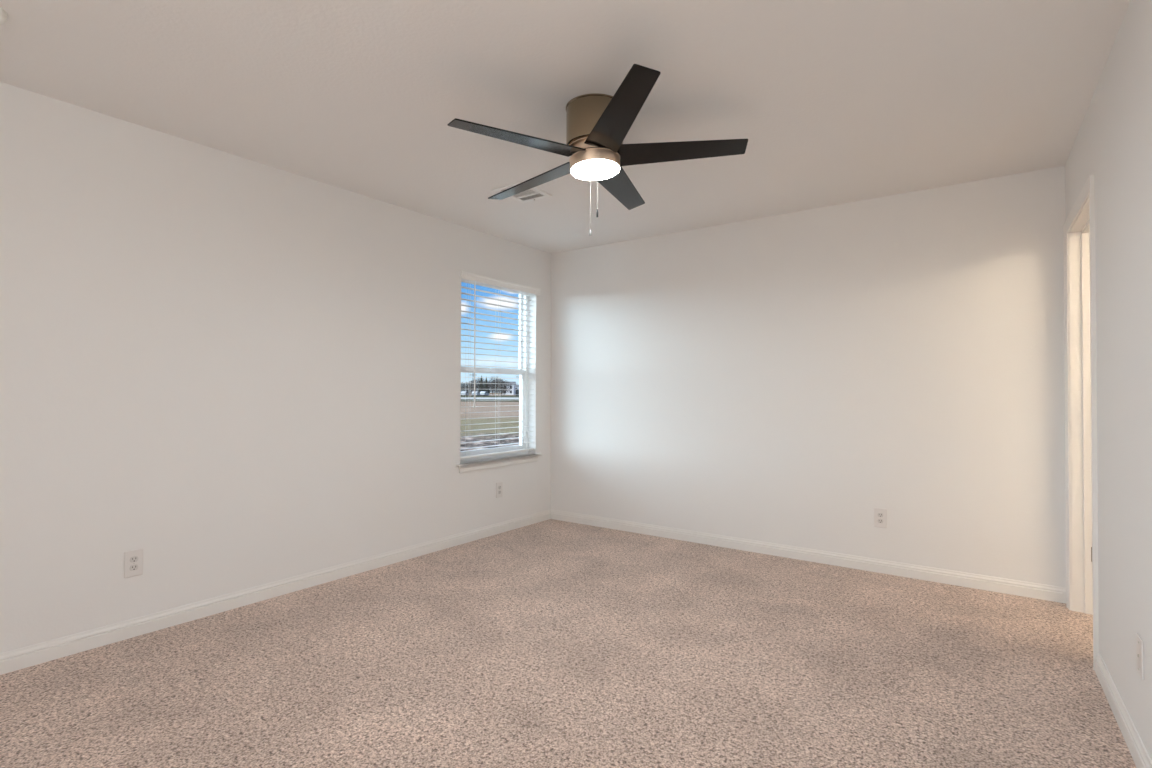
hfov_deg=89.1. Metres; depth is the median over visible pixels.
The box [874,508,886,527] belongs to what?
wall outlet
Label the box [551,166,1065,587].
wall
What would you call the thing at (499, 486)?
wall outlet
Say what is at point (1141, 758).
baseboard
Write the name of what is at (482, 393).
car
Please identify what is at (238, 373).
wall
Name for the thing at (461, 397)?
road
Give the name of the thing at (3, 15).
smoke detector
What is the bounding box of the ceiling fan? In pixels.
[448,64,747,235]
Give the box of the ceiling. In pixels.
[0,0,1130,253]
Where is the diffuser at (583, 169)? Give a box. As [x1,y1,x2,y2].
[571,159,618,179]
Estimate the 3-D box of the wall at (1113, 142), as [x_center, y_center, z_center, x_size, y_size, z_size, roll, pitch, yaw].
[1.229,-0.038,0.933,0.130,2.440,5.546,0,-1,34]
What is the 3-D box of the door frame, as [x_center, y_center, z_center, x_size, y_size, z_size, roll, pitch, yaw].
[2.497,0.164,2.795,0.167,2.092,0.886,0,-1,34]
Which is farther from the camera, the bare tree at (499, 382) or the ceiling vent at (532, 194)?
the bare tree at (499, 382)
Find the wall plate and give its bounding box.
[1136,633,1143,679]
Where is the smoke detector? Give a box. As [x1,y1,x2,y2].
[0,7,6,23]
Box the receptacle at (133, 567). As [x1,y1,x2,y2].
[130,564,137,570]
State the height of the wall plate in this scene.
0.120 m
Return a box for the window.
[455,281,542,472]
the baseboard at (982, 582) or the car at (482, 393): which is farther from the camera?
the car at (482, 393)
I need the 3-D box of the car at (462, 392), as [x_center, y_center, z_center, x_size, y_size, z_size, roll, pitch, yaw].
[-36.045,3.096,189.999,1.740,1.450,4.450,0,-1,7]
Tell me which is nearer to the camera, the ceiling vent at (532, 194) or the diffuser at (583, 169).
the diffuser at (583, 169)
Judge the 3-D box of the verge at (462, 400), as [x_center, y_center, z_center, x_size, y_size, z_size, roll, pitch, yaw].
[-110.007,2.456,96.473,516.914,0.050,380.472,0,-1,36]
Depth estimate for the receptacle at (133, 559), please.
2.78 m
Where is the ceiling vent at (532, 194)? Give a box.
[492,182,551,202]
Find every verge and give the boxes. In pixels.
[461,396,518,397]
[461,399,518,401]
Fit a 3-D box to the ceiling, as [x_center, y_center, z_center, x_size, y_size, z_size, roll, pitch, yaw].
[0.352,-1.306,2.014,5.204,0.120,6.550,0,-1,36]
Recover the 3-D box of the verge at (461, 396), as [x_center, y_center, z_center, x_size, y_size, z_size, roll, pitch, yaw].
[-110.009,3.391,168.967,537.338,0.050,408.895,0,-1,36]
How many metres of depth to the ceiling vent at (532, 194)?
3.76 m
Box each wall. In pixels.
[0,82,550,652]
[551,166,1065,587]
[1065,0,1151,760]
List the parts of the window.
sash, sash, frame, sill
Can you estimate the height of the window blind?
1.446 m
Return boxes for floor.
[0,519,1136,767]
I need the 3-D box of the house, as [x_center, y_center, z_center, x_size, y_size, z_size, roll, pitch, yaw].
[-32.636,2.005,284.997,6.200,6.400,8.800,0,-1,0]
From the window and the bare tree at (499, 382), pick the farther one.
the bare tree at (499, 382)
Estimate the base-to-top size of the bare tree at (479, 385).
6.760 m
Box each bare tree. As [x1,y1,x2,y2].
[471,378,487,392]
[490,379,511,395]
[496,382,512,392]
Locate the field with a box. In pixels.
[460,393,518,450]
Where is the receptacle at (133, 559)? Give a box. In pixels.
[130,556,137,562]
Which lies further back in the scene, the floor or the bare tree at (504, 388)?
the bare tree at (504, 388)
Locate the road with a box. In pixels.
[461,397,518,398]
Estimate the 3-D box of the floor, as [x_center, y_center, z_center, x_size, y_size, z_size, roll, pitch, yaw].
[0.380,1.254,1.986,4.954,0.120,6.300,0,-1,36]
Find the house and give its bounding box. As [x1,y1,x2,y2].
[502,382,515,394]
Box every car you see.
[461,391,469,395]
[472,391,479,395]
[480,391,488,395]
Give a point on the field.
(490, 411)
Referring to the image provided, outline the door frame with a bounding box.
[1063,175,1098,670]
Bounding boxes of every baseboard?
[0,509,550,674]
[551,510,1065,602]
[1095,652,1151,767]
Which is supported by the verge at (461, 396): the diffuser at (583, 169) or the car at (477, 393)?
the car at (477, 393)
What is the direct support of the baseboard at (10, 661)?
attached to the wall at (238, 373)
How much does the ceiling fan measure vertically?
0.544 m
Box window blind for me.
[460,271,540,459]
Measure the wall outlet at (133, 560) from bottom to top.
0.124 m
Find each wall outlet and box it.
[124,549,142,577]
[496,482,502,497]
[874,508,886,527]

